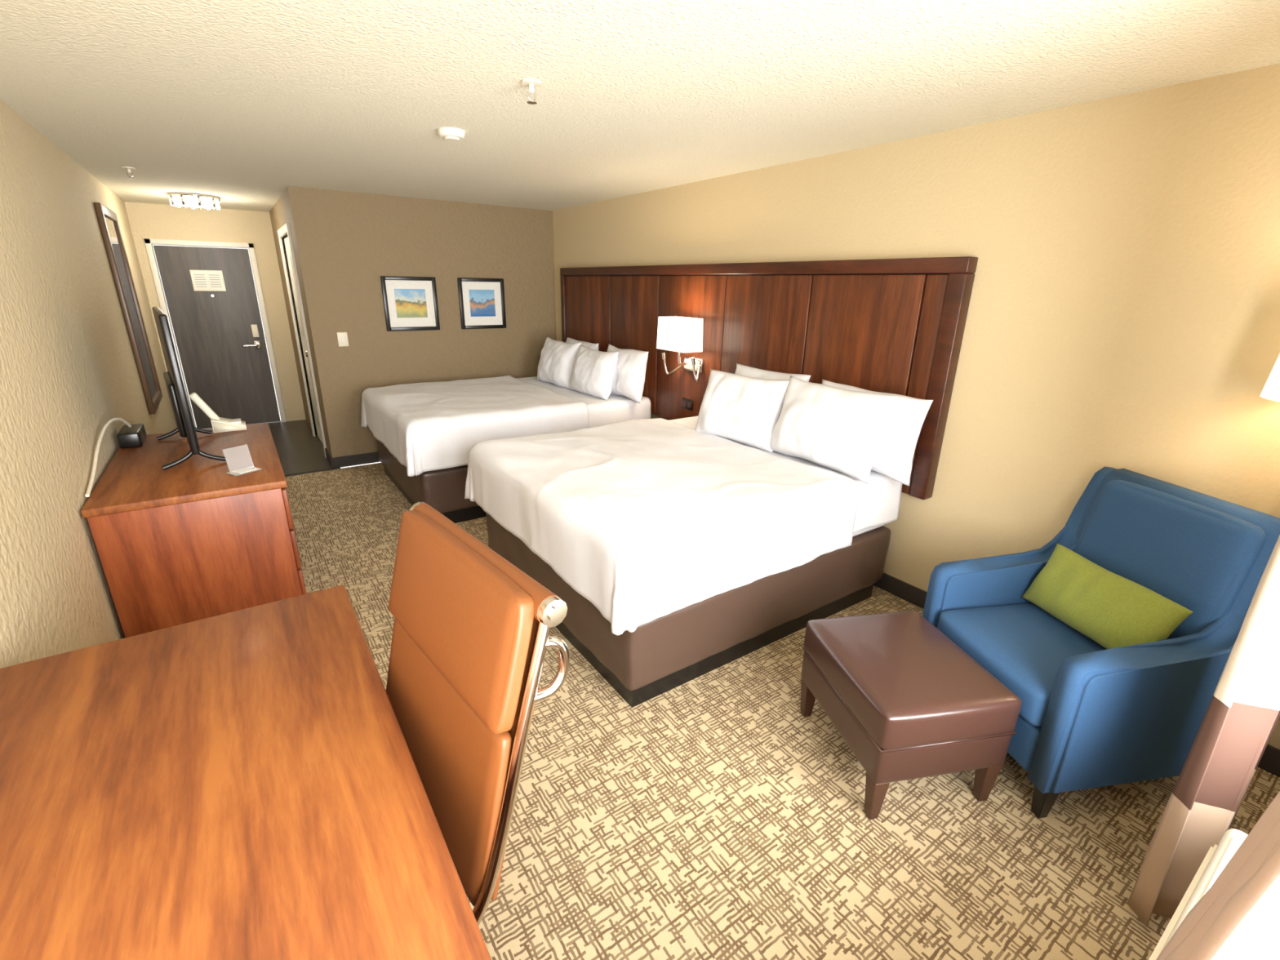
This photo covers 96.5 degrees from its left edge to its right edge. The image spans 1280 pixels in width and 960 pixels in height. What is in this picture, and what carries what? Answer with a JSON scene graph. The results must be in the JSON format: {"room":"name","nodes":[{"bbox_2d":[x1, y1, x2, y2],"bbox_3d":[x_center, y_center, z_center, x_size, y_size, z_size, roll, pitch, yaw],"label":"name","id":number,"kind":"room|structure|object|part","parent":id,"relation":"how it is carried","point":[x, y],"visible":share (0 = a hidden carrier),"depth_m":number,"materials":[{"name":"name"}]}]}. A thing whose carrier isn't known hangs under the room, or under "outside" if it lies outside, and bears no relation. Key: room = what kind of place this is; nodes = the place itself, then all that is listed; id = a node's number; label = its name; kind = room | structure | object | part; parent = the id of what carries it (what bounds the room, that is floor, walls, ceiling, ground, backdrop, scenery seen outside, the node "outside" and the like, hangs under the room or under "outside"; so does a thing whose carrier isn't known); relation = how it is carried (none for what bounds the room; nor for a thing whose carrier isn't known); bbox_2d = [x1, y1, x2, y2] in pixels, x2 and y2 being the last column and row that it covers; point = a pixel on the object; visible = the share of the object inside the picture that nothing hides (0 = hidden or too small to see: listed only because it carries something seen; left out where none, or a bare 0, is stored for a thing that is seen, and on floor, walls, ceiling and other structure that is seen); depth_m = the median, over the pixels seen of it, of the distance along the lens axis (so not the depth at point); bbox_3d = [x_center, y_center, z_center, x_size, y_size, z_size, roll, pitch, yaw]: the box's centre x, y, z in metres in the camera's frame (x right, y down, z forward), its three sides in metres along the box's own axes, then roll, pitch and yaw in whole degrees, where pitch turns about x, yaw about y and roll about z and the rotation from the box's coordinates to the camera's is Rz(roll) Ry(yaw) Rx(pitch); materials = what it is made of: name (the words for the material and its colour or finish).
{"room":"hotel room","nodes":[
{"label":"hotel room","id":0,"kind":"room"},
{"bbox_2d":[0,98,177,668],"bbox_3d":[-2.800,-0.514,2.829,0.100,2.330,8.151,-12,23,-33],"label":"wall","id":1,"kind":"structure","parent":0,"point":[68,367],"depth_m":2.31,"materials":[{"name":"beige paint"}]},
{"bbox_2d":[93,202,162,414],"bbox_3d":[-4.030,-1.335,4.538,0.035,1.500,0.850,-12,23,-33],"label":"wall mirror","id":2,"kind":"object","parent":1,"relation":"attached to","point":[108,220],"visible":1,"depth_m":4.43,"materials":[{"name":"brown metal"}]},
{"bbox_3d":[-4.018,-2.012,4.307,0.035,0.070,0.710,-12,23,-33],"label":"frame","id":3,"kind":"part","parent":2,"relation":"part of","materials":[{"name":"brown wood"}]},
{"bbox_3d":[-4.036,-1.334,4.534,0.020,1.360,0.710,-12,23,-33],"label":"glass","id":4,"kind":"part","parent":2,"relation":"part of","materials":[{"name":"mirror"}]},
{"bbox_3d":[-4.254,-1.442,4.839,0.036,1.500,0.070,-12,23,-33],"label":"frame","id":5,"kind":"part","parent":2,"relation":"part of","materials":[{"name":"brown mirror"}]},
{"bbox_3d":[-4.042,-0.659,4.769,0.035,0.070,0.710,-12,23,-33],"label":"frame","id":6,"kind":"part","parent":2,"relation":"part of","materials":[{"name":"brown wood"}]},
{"bbox_2d":[116,423,146,448],"bbox_3d":[-2.820,-0.246,3.173,0.092,0.079,0.260,-12,23,-33],"label":"cable box","id":7,"kind":"object","parent":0,"point":[134,436],"depth_m":3.09,"materials":[{"name":"black plastic"}]},
{"bbox_2d":[124,201,306,426],"bbox_3d":[-4.604,-1.759,6.383,1.367,2.330,0.100,-12,23,-33],"label":"wall","id":8,"kind":"structure","parent":0,"point":[146,220],"depth_m":6.19,"materials":[{"name":"beige paint"}]},
{"bbox_2d":[144,238,195,426],"bbox_3d":[-5.013,-1.500,6.114,0.050,2.000,0.038,-12,23,-33],"label":"door frame","id":9,"kind":"structure","parent":8,"relation":"attached to","point":[148,246],"depth_m":5.92,"materials":[{"name":"white paint"}]},
{"bbox_2d":[143,238,253,248],"bbox_3d":[-4.634,-2.497,6.036,0.930,0.050,0.038,-12,23,-33],"label":"door frame","id":10,"kind":"structure","parent":8,"relation":"in","point":[163,242],"depth_m":6.01,"materials":[{"name":"white paint"}]},
{"bbox_2d":[153,244,280,428],"bbox_3d":[-4.671,-1.561,6.388,0.810,1.930,0.045,-12,23,-33],"label":"door","id":11,"kind":"structure","parent":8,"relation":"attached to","point":[234,380],"depth_m":6.34,"materials":[{"name":"wood"}]},
{"bbox_2d":[189,270,226,291],"bbox_3d":[-4.651,-2.147,6.155,0.280,0.210,0.014,-12,23,-33],"label":"notice","id":12,"kind":"object","parent":11,"relation":"attached to","point":[202,280],"visible":1,"depth_m":6.15,"materials":[{"name":"white paper"}]},
{"bbox_2d":[244,343,258,346],"bbox_3d":[-4.419,-1.530,6.500,0.147,0.025,0.074,-12,23,-33],"label":"lever","id":13,"kind":"object","parent":11,"relation":"attached to","point":[257,344],"visible":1,"depth_m":6.47,"materials":[{"name":"silver metal"}]},
{"bbox_2d":[250,324,259,337],"bbox_3d":[-4.385,-1.698,6.510,0.060,0.140,0.025,-12,23,-33],"label":"lock plate","id":14,"kind":"object","parent":11,"relation":"attached to","point":[254,327],"visible":1,"depth_m":6.50,"materials":[{"name":"beige plastic"}]},
{"bbox_2d":[253,340,262,348],"bbox_3d":[-4.388,-1.552,6.561,0.070,0.090,0.022,-12,23,-33],"label":"rose","id":15,"kind":"object","parent":11,"relation":"attached to","point":[258,342],"depth_m":6.55,"materials":[{"name":"silver metal"}]},
{"bbox_2d":[248,243,286,422],"bbox_3d":[-4.287,-1.649,6.589,0.050,2.000,0.038,-12,23,-33],"label":"door frame","id":16,"kind":"structure","parent":8,"relation":"attached to","point":[252,254],"depth_m":6.56,"materials":[{"name":"white paint"}]},
{"bbox_2d":[269,188,330,454],"bbox_3d":[-3.430,-1.550,5.832,0.100,2.330,2.200,-12,23,-33],"label":"wall","id":17,"kind":"structure","parent":0,"point":[280,213],"depth_m":5.57,"materials":[{"name":"beige paint"}]},
{"bbox_2d":[277,223,288,238],"bbox_3d":[-3.250,-2.309,5.309,0.130,0.070,0.900,-12,23,-33],"label":"door frame","id":18,"kind":"structure","parent":17,"relation":"in","point":[282,232],"depth_m":5.27,"materials":[{"name":"white paint"}]},
{"bbox_2d":[277,231,317,436],"bbox_3d":[-3.541,-1.487,6.012,0.130,2.090,0.070,-12,23,-33],"label":"door frame","id":19,"kind":"structure","parent":17,"relation":"attached to","point":[285,261],"depth_m":5.95,"materials":[{"name":"white paint"}]},
{"bbox_2d":[284,236,322,442],"bbox_3d":[-3.271,-1.321,5.643,0.040,2.004,0.892,-12,23,-33],"label":"slab","id":20,"kind":"object","parent":17,"relation":"attached to","point":[286,240],"visible":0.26,"depth_m":5.79,"materials":[{"name":"white paint"}]},
{"bbox_2d":[287,255,304,336],"bbox_3d":[-3.389,-1.808,5.629,0.008,0.750,0.280,-12,23,-33],"label":"panel","id":21,"kind":"object","parent":20,"relation":"attached to","point":[289,258],"visible":0.98,"depth_m":5.60,"materials":[{"name":"white paint"}]},
{"bbox_2d":[303,349,319,425],"bbox_3d":[-3.404,-0.956,5.920,0.008,0.750,0.280,-12,23,-33],"label":"panel","id":22,"kind":"object","parent":20,"relation":"attached to","point":[305,357],"visible":0.78,"depth_m":5.89,"materials":[{"name":"white paint"}]},
{"bbox_2d":[285,222,326,457],"bbox_3d":[-2.992,-1.220,5.258,0.130,2.090,0.070,-12,23,-33],"label":"door frame","id":23,"kind":"structure","parent":17,"relation":"attached to","point":[287,225],"depth_m":5.16,"materials":[{"name":"white paint"}]},
{"bbox_2d":[324,448,333,467],"bbox_3d":[-2.920,-0.205,5.372,0.014,0.100,0.394,-12,23,-33],"label":"baseboard","id":24,"kind":"structure","parent":17,"relation":"attached to","point":[328,455],"depth_m":5.32,"materials":[{"name":"plastic"}]},
{"bbox_2d":[286,186,556,457],"bbox_3d":[-1.873,-1.421,5.534,2.300,2.330,0.100,-12,23,-33],"label":"wall","id":25,"kind":"structure","parent":0,"point":[345,241],"depth_m":5.22,"materials":[{"name":"beige paint"}]},
{"bbox_2d":[337,332,348,346],"bbox_3d":[-2.599,-1.230,4.998,0.080,0.120,0.012,-12,23,-33],"label":"light switch","id":26,"kind":"object","parent":25,"relation":"attached to","point":[342,337],"visible":1,"depth_m":5.00,"materials":[{"name":"beige plastic"}]},
{"bbox_2d":[332,451,380,468],"bbox_3d":[-1.865,-0.349,5.846,2.286,0.100,0.014,-12,23,-33],"label":"baseboard","id":27,"kind":"structure","parent":25,"relation":"attached to","point":[372,457],"depth_m":5.32,"materials":[{"name":"plastic"}]},
{"bbox_2d":[380,275,439,331],"bbox_3d":[-2.090,-1.609,5.223,0.470,0.470,0.029,-12,23,-33],"label":"framed picture","id":28,"kind":"object","parent":25,"relation":"attached to","point":[410,303],"visible":1,"depth_m":5.22,"materials":[{"name":"paper"}]},
{"bbox_3d":[-2.271,-1.572,5.105,0.032,0.470,0.029,-12,23,-33],"label":"frame","id":29,"kind":"part","parent":28,"relation":"part of","materials":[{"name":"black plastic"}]},
{"bbox_3d":[-2.087,-1.817,5.153,0.406,0.032,0.029,-12,23,-33],"label":"frame","id":30,"kind":"part","parent":28,"relation":"part of","materials":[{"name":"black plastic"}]},
{"bbox_2d":[394,288,427,317],"bbox_3d":[-2.092,-1.615,5.224,0.270,0.250,0.004,-12,23,-33],"label":"print","id":31,"kind":"object","parent":28,"relation":"attached to","point":[408,303],"depth_m":5.22},
{"bbox_3d":[-2.094,-1.402,5.294,0.406,0.032,0.029,-12,23,-33],"label":"frame","id":32,"kind":"part","parent":28,"relation":"part of","materials":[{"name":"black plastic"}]},
{"bbox_3d":[-1.910,-1.647,5.342,0.032,0.470,0.029,-12,23,-33],"label":"frame","id":33,"kind":"part","parent":28,"relation":"part of","materials":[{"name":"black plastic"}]},
{"bbox_2d":[457,277,506,328],"bbox_3d":[-1.538,-1.723,5.586,0.450,0.470,0.029,-12,23,-33],"label":"framed picture","id":34,"kind":"object","parent":25,"relation":"attached to","point":[482,300],"visible":1,"depth_m":5.58,"materials":[{"name":"paper"}]},
{"bbox_3d":[-1.711,-1.688,5.473,0.032,0.470,0.029,-12,23,-33],"label":"frame","id":35,"kind":"part","parent":34,"relation":"part of","materials":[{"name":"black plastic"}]},
{"bbox_3d":[-1.535,-1.930,5.515,0.386,0.032,0.029,-12,23,-33],"label":"frame","id":36,"kind":"part","parent":34,"relation":"part of","materials":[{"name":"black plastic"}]},
{"bbox_2d":[468,289,495,316],"bbox_3d":[-1.540,-1.729,5.586,0.250,0.250,0.004,-12,23,-33],"label":"print","id":37,"kind":"object","parent":34,"relation":"attached to","point":[482,303],"depth_m":5.58},
{"bbox_3d":[-1.542,-1.516,5.656,0.386,0.032,0.029,-12,23,-33],"label":"frame","id":38,"kind":"part","parent":34,"relation":"part of","materials":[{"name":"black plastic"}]},
{"bbox_3d":[-1.366,-1.759,5.699,0.032,0.470,0.029,-12,23,-33],"label":"frame","id":39,"kind":"part","parent":34,"relation":"part of","materials":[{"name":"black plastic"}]},
{"bbox_2d":[0,0,1279,212],"bbox_3d":[-1.371,-1.945,3.364,3.840,0.080,8.350,-12,23,-33],"label":"ceiling","id":40,"kind":"structure","parent":0,"point":[241,103],"depth_m":2.02,"materials":[{"name":"white paint"}]},
{"bbox_2d":[121,166,135,178],"bbox_3d":[-3.440,-2.070,3.852,0.070,0.066,0.070,-12,23,-33],"label":"sprinkler","id":41,"kind":"object","parent":40,"relation":"attached to","point":[129,168],"visible":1,"depth_m":3.84,"materials":[{"name":"white metal"}]},
{"bbox_2d":[167,192,221,209],"bbox_3d":[-4.000,-2.506,5.142,0.380,0.095,0.380,-12,23,-33],"label":"ceiling light","id":42,"kind":"object","parent":40,"relation":"attached to","point":[193,201],"depth_m":5.04,"materials":[{"name":"white glass"}]},
{"bbox_2d":[435,127,466,142],"bbox_3d":[-0.913,-1.671,2.772,0.140,0.040,0.140,-12,23,-33],"label":"smoke detector","id":43,"kind":"object","parent":40,"relation":"attached to","point":[448,134],"visible":1,"depth_m":2.73,"materials":[{"name":"white paint"}]},
{"bbox_2d":[521,78,541,104],"bbox_3d":[-0.395,-1.412,2.082,0.070,0.066,0.070,-12,23,-33],"label":"sprinkler","id":44,"kind":"object","parent":40,"relation":"attached to","point":[531,83],"visible":1,"depth_m":2.07,"materials":[{"name":"white metal"}]},
{"bbox_3d":[-0.395,-1.425,2.078,0.018,0.030,0.018,-12,23,-33],"label":"stem","id":45,"kind":"part","parent":44,"relation":"part of","materials":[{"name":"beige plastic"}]},
{"bbox_2d":[1126,535,1279,926],"bbox_3d":[1.529,0.125,1.275,0.362,2.210,0.114,-12,23,-33],"label":"curtain","id":46,"kind":"object","parent":40,"relation":"hanging from","point":[1242,716],"visible":0.93,"depth_m":1.39,"materials":[{"name":"fabric"}]},
{"bbox_2d":[1155,791,1279,959],"bbox_3d":[0.572,0.365,0.524,0.391,2.211,0.227,-12,23,-33],"label":"curtain","id":47,"kind":"object","parent":40,"relation":"hanging from","point":[1237,917],"visible":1,"depth_m":0.42,"materials":[{"name":"beige fabric"}]},
{"bbox_2d":[201,419,1279,959],"bbox_3d":[-1.411,0.326,4.139,3.840,0.062,8.350,-12,23,-33],"label":"floor","id":48,"kind":"structure","parent":0,"point":[708,817],"depth_m":1.83,"materials":[{"name":"carpet"}]},
{"bbox_2d":[80,422,306,638],"bbox_3d":[-2.309,0.235,3.092,0.702,0.760,1.350,-12,23,-33],"label":"dresser","id":49,"kind":"object","parent":48,"relation":"on","point":[190,540],"visible":0.88,"depth_m":2.56,"materials":[{"name":"brown wood"}]},
{"bbox_2d":[84,417,131,497],"bbox_3d":[-2.554,-0.153,2.734,0.037,0.181,0.987,-10,22,-30],"label":"cable","id":50,"kind":"object","parent":49,"relation":"on","point":[102,433],"visible":1,"depth_m":2.62,"materials":[{"name":"beige plastic"}]},
{"bbox_2d":[151,306,226,470],"bbox_3d":[-2.415,-0.505,2.959,0.256,0.717,0.900,-14,24,-38],"label":"television","id":51,"kind":"object","parent":49,"relation":"on","point":[173,378],"visible":0.98,"depth_m":2.72,"materials":[{"name":"black plastic"}]},
{"bbox_2d":[189,392,246,432],"bbox_3d":[-2.545,-0.418,3.448,0.244,0.235,0.150,-12,23,-33],"label":"telephone","id":52,"kind":"object","parent":49,"relation":"on","point":[220,424],"visible":1,"depth_m":3.42,"materials":[{"name":"beige plastic"}]},
{"bbox_2d":[222,444,262,475],"bbox_3d":[-1.895,-0.096,2.719,0.080,0.118,0.120,10,21,25],"label":"sign holder","id":53,"kind":"object","parent":49,"relation":"on","point":[238,460],"visible":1,"depth_m":2.72,"materials":[{"name":"white plastic"}]},
{"bbox_3d":[-1.841,0.052,2.941,0.019,0.200,0.645,-12,23,-33],"label":"drawer","id":54,"kind":"part","parent":49,"relation":"part of","materials":[{"name":"brown wood"}]},
{"bbox_3d":[-1.844,0.251,3.009,0.019,0.200,0.645,-12,23,-33],"label":"drawer","id":55,"kind":"part","parent":49,"relation":"part of","materials":[{"name":"brown wood"}]},
{"bbox_3d":[-1.847,0.449,3.076,0.019,0.200,0.645,-12,23,-33],"label":"drawer","id":56,"kind":"part","parent":49,"relation":"part of","materials":[{"name":"brown wood"}]},
{"bbox_2d":[0,585,491,959],"bbox_3d":[-0.792,0.947,1.084,0.745,0.760,1.500,-12,23,-33],"label":"desk","id":57,"kind":"object","parent":48,"relation":"on","point":[246,784],"visible":1,"depth_m":1.00,"materials":[{"name":"brown wood"}]},
{"bbox_2d":[284,467,334,476],"bbox_3d":[-3.284,-0.002,4.898,1.195,0.008,0.030,-12,23,-33],"label":"trim","id":58,"kind":"structure","parent":48,"relation":"on","point":[332,468],"depth_m":5.10,"materials":[{"name":"plastic"}]},
{"bbox_2d":[386,502,569,925],"bbox_3d":[-0.598,0.728,1.158,0.729,1.132,0.617,-16,25,-40],"label":"chair","id":59,"kind":"object","parent":48,"relation":"on","point":[471,638],"visible":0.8,"depth_m":1.10,"materials":[{"name":"orange leather"}]},
{"bbox_3d":[-0.370,0.591,0.931,0.565,0.657,0.024,-15,25,-39],"label":"rail","id":60,"kind":"part","parent":59,"relation":"part of","materials":[{"name":"silver metal"}]},
{"bbox_2d":[361,337,651,523],"bbox_3d":[-1.149,-0.552,4.841,2.032,1.157,1.733,-12,23,-33],"label":"bed","id":61,"kind":"object","parent":48,"relation":"on","point":[425,433],"visible":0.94,"depth_m":4.38,"materials":[{"name":"white fabric"}]},
{"bbox_2d":[361,375,589,476],"bbox_3d":[-1.415,-0.531,4.688,1.365,0.378,1.681,-12,23,-33],"label":"comforter","id":62,"kind":"object","parent":61,"relation":"on","point":[431,428],"depth_m":4.17,"materials":[{"name":"white fabric"}]},
{"bbox_2d":[537,337,582,388],"bbox_3d":[-0.760,-1.080,5.243,0.241,0.404,0.626,-12,23,-33],"label":"pillow","id":63,"kind":"object","parent":61,"relation":"on","point":[557,360],"depth_m":5.12,"materials":[{"name":"white fabric"}]},
{"bbox_2d":[565,337,598,351],"bbox_3d":[-0.569,-1.095,5.325,0.225,0.408,0.600,-12,23,-33],"label":"pillow","id":64,"kind":"object","parent":61,"relation":"on","point":[569,340],"depth_m":5.14,"materials":[{"name":"white fabric"}]},
{"bbox_2d":[568,345,618,400],"bbox_3d":[-0.407,-0.906,4.789,0.238,0.384,0.586,-12,23,-33],"label":"pillow","id":65,"kind":"object","parent":61,"relation":"on","point":[593,375],"depth_m":4.67,"materials":[{"name":"white fabric"}]},
{"bbox_2d":[607,343,648,403],"bbox_3d":[-0.138,-0.889,4.734,0.230,0.409,0.600,-12,23,-33],"label":"pillow","id":66,"kind":"object","parent":61,"relation":"on","point":[629,366],"depth_m":4.57,"materials":[{"name":"white fabric"}]},
{"bbox_2d":[464,363,933,707],"bbox_3d":[0.208,0.048,3.128,1.867,1.174,1.805,-12,23,-33],"label":"bed","id":67,"kind":"object","parent":48,"relation":"on","point":[677,551],"visible":1,"depth_m":2.68,"materials":[{"name":"white fabric"}]},
{"bbox_2d":[464,417,858,635],"bbox_3d":[0.003,0.054,3.044,1.366,0.375,1.706,-12,23,-33],"label":"comforter","id":68,"kind":"object","parent":67,"relation":"on","point":[648,521],"depth_m":2.53,"materials":[{"name":"white fabric"}]},
{"bbox_2d":[694,368,790,453],"bbox_3d":[0.592,-0.423,3.408,0.249,0.404,0.600,-16,25,-40],"label":"pillow","id":69,"kind":"object","parent":67,"relation":"on","point":[743,412],"depth_m":3.30,"materials":[{"name":"white fabric"}]},
{"bbox_2d":[734,363,810,382],"bbox_3d":[0.753,-0.468,3.499,0.233,0.415,0.600,-12,23,-33],"label":"pillow","id":70,"kind":"object","parent":67,"relation":"on","point":[764,375],"depth_m":3.41,"materials":[{"name":"white fabric"}]},
{"bbox_2d":[769,375,898,484],"bbox_3d":[0.955,-0.281,2.953,0.253,0.413,0.696,-12,23,-33],"label":"pillow","id":71,"kind":"object","parent":67,"relation":"on","point":[846,434],"depth_m":2.82,"materials":[{"name":"white fabric"}]},
{"bbox_3d":[0.226,0.035,3.190,1.698,0.328,1.568,-12,23,-33],"label":"mattress","id":72,"kind":"part","parent":67,"relation":"part of","materials":[{"name":"white fabric"}]},
{"bbox_2d":[822,379,933,485],"bbox_3d":[1.152,-0.264,2.961,0.243,0.421,0.640,-12,23,-33],"label":"pillow","id":73,"kind":"object","parent":67,"relation":"on","point":[907,415],"depth_m":2.75,"materials":[{"name":"white fabric"}]},
{"bbox_2d":[800,610,1022,819],"bbox_3d":[0.921,0.813,2.069,0.490,0.436,0.557,-3,19,-10],"label":"ottoman","id":74,"kind":"object","parent":48,"relation":"on","point":[908,702],"visible":1,"depth_m":1.85,"materials":[{"name":"leather"}]},
{"bbox_3d":[0.675,0.874,2.297,0.055,0.165,0.055,-3,19,-10],"label":"leg","id":75,"kind":"part","parent":74,"relation":"part of","materials":[{"name":"brown wood"}]},
{"bbox_3d":[0.761,1.026,1.856,0.055,0.165,0.055,-3,19,-10],"label":"leg","id":76,"kind":"part","parent":74,"relation":"part of","materials":[{"name":"brown wood"}]},
{"bbox_2d":[804,610,1022,749],"bbox_3d":[0.924,0.676,2.022,0.490,0.147,0.557,-3,19,-10],"label":"cushion","id":77,"kind":"object","parent":74,"relation":"on","point":[904,684],"depth_m":1.87,"materials":[{"name":"leather"}]},
{"bbox_3d":[1.163,1.008,1.928,0.055,0.165,0.055,-3,19,-10],"label":"leg","id":78,"kind":"part","parent":74,"relation":"part of","materials":[{"name":"brown wood"}]},
{"bbox_2d":[922,466,1279,817],"bbox_3d":[1.588,0.528,2.072,0.759,0.995,0.715,-2,19,-9],"label":"armchair","id":79,"kind":"object","parent":48,"relation":"on","point":[1091,715],"visible":0.77,"depth_m":1.85,"materials":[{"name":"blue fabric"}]},
{"bbox_3d":[1.546,0.372,2.341,0.735,0.855,0.100,-2,19,-9],"label":"arm","id":80,"kind":"part","parent":79,"relation":"part of","materials":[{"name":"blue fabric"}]},
{"bbox_2d":[937,603,1106,727],"bbox_3d":[1.508,0.649,2.100,0.603,0.173,0.543,-2,19,-9],"label":"seat cushion","id":81,"kind":"object","parent":79,"relation":"on","point":[1024,646],"depth_m":2.03,"materials":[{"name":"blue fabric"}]},
{"bbox_3d":[1.324,1.045,1.875,0.054,0.135,0.054,-2,19,-9],"label":"leg","id":82,"kind":"part","parent":79,"relation":"part of","materials":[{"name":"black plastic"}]},
{"bbox_2d":[1021,542,1193,648],"bbox_3d":[1.632,0.443,2.051,0.152,0.234,0.505,-2,19,-9],"label":"throw pillow","id":83,"kind":"object","parent":79,"relation":"on","point":[1110,609],"visible":0.88,"depth_m":1.99,"materials":[{"name":"green fabric"}]},
{"bbox_3d":[1.645,0.570,1.767,0.735,0.855,0.100,-2,19,-9],"label":"arm","id":84,"kind":"part","parent":79,"relation":"part of","materials":[{"name":"blue fabric"}]},
{"bbox_2d":[1073,479,1266,639],"bbox_3d":[1.809,0.331,2.042,0.168,0.559,0.529,-2,19,-9],"label":"cushion","id":85,"kind":"object","parent":79,"relation":"on","point":[1206,555],"depth_m":1.91,"materials":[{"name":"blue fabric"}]},
{"bbox_3d":[1.861,0.376,2.067,0.210,0.695,0.595,-2,19,-9],"label":"frame","id":86,"kind":"part","parent":79,"relation":"part of","materials":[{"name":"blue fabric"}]},
{"bbox_2d":[1259,353,1279,402],"bbox_3d":[2.070,0.266,1.868,0.330,1.640,0.330,-12,23,-33],"label":"floor lamp","id":87,"kind":"object","parent":48,"relation":"on","point":[1271,390],"visible":0.05,"depth_m":1.74,"materials":[{"name":"white fabric"}]},
{"bbox_2d":[552,63,1279,749],"bbox_3d":[0.773,-0.820,3.910,0.100,2.330,5.950,-12,23,-33],"label":"wall","id":88,"kind":"structure","parent":0,"point":[1123,312],"depth_m":2.37,"materials":[{"name":"beige paint"}]},
{"bbox_2d":[560,256,977,499],"bbox_3d":[0.360,-0.852,4.363,0.078,1.485,4.000,-12,23,-33],"label":"headboard","id":89,"kind":"object","parent":88,"relation":"attached to","point":[890,326],"visible":0.7,"depth_m":3.37,"materials":[{"name":"brown wood"}]},
{"bbox_3d":[-0.496,-1.383,5.495,0.044,1.090,0.850,-12,23,-33],"label":"panel","id":90,"kind":"part","parent":89,"relation":"part of","materials":[{"name":"brown wood"}]},
{"bbox_3d":[-0.049,-1.166,4.881,0.044,1.090,0.710,-12,23,-33],"label":"panel","id":91,"kind":"part","parent":89,"relation":"part of","materials":[{"name":"brown wood"}]},
{"bbox_3d":[0.337,-0.314,4.589,0.054,0.320,0.600,-12,23,-33],"label":"panel","id":92,"kind":"part","parent":89,"relation":"part of","materials":[{"name":"brown wood"}]},
{"bbox_2d":[656,316,703,382],"bbox_3d":[0.290,-0.958,4.168,0.239,0.440,0.394,-12,23,-33],"label":"wall sconce","id":93,"kind":"object","parent":89,"relation":"attached to","point":[679,335],"visible":1,"depth_m":4.02,"materials":[{"name":"beige fabric"}]},
{"bbox_3d":[0.257,-0.859,4.332,0.171,0.129,0.023,9,20,22],"label":"reading arm","id":94,"kind":"part","parent":93,"relation":"part of","materials":[{"name":"silver metal"}]},
{"bbox_3d":[0.284,-1.044,4.085,0.170,0.225,0.320,-12,23,-33],"label":"lamp shade","id":95,"kind":"part","parent":93,"relation":"part of","materials":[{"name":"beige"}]},
{"bbox_3d":[0.330,-0.922,4.162,0.135,0.173,0.018,-12,23,-33],"label":"arm","id":96,"kind":"part","parent":93,"relation":"part of","materials":[{"name":"silver metal"}]},
{"bbox_3d":[0.417,-0.778,4.114,0.042,0.136,0.125,11,21,27],"label":"reading arm","id":97,"kind":"part","parent":93,"relation":"part of","materials":[{"name":"silver metal"}]},
{"bbox_2d":[682,397,693,410],"bbox_3d":[0.363,-0.582,4.384,0.012,0.080,0.120,-12,23,-33],"label":"power outlet","id":98,"kind":"object","parent":89,"relation":"attached to","point":[687,404],"visible":1,"depth_m":4.38,"materials":[{"name":"black plastic"}]},
{"bbox_3d":[0.371,-0.962,4.306,0.044,1.090,0.750,-12,23,-33],"label":"panel","id":99,"kind":"part","parent":89,"relation":"part of","materials":[{"name":"brown wood"}]},
{"bbox_3d":[0.376,-1.002,4.322,0.044,1.155,3.980,-12,23,-33],"label":"panel","id":100,"kind":"part","parent":89,"relation":"part of","materials":[{"name":"brown wood"}]},
{"bbox_3d":[0.790,-0.758,3.732,0.044,1.090,0.710,-12,23,-33],"label":"panel","id":101,"kind":"part","parent":89,"relation":"part of","materials":[{"name":"brown wood"}]},
{"bbox_3d":[0.372,-1.522,4.135,0.078,0.070,4.000,-12,23,-33],"label":"rail","id":102,"kind":"part","parent":89,"relation":"part of","materials":[{"name":"brown wood"}]},
{"bbox_3d":[1.186,-0.566,3.188,0.044,1.090,0.670,-12,23,-33],"label":"panel","id":103,"kind":"part","parent":89,"relation":"part of","materials":[{"name":"brown wood"}]},
{"bbox_3d":[1.411,-0.456,2.879,0.044,1.090,0.105,-12,23,-33],"label":"panel","id":104,"kind":"part","parent":89,"relation":"part of","materials":[{"name":"brown wood"}]},
{"bbox_2d":[873,572,1279,777],"bbox_3d":[0.736,0.259,4.201,0.014,0.100,5.850,-12,23,-33],"label":"baseboard","id":105,"kind":"structure","parent":88,"relation":"attached to","point":[1269,762],"depth_m":3.13,"materials":[{"name":"plastic"}]},
{"bbox_3d":[0.693,1.226,0.670,2.350,0.550,0.120,-12,23,-33],"label":"window","id":106,"kind":"structure","parent":0,"visible":0},
{"bbox_2d":[1148,828,1248,959],"bbox_3d":[1.074,1.083,1.099,0.730,0.496,0.194,-12,23,-33],"label":"air conditioner","id":107,"kind":"object","parent":106,"relation":"attached to","point":[1217,857],"visible":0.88,"depth_m":1.18,"materials":[{"name":"white paint"}]},
{"bbox_2d":[1204,835,1244,894],"bbox_3d":[1.077,0.852,1.022,0.630,0.008,0.140,-12,23,-33],"label":"vent","id":108,"kind":"object","parent":107,"relation":"attached to","point":[1228,845],"depth_m":1.20,"materials":[{"name":"beige plastic"}]}
]}

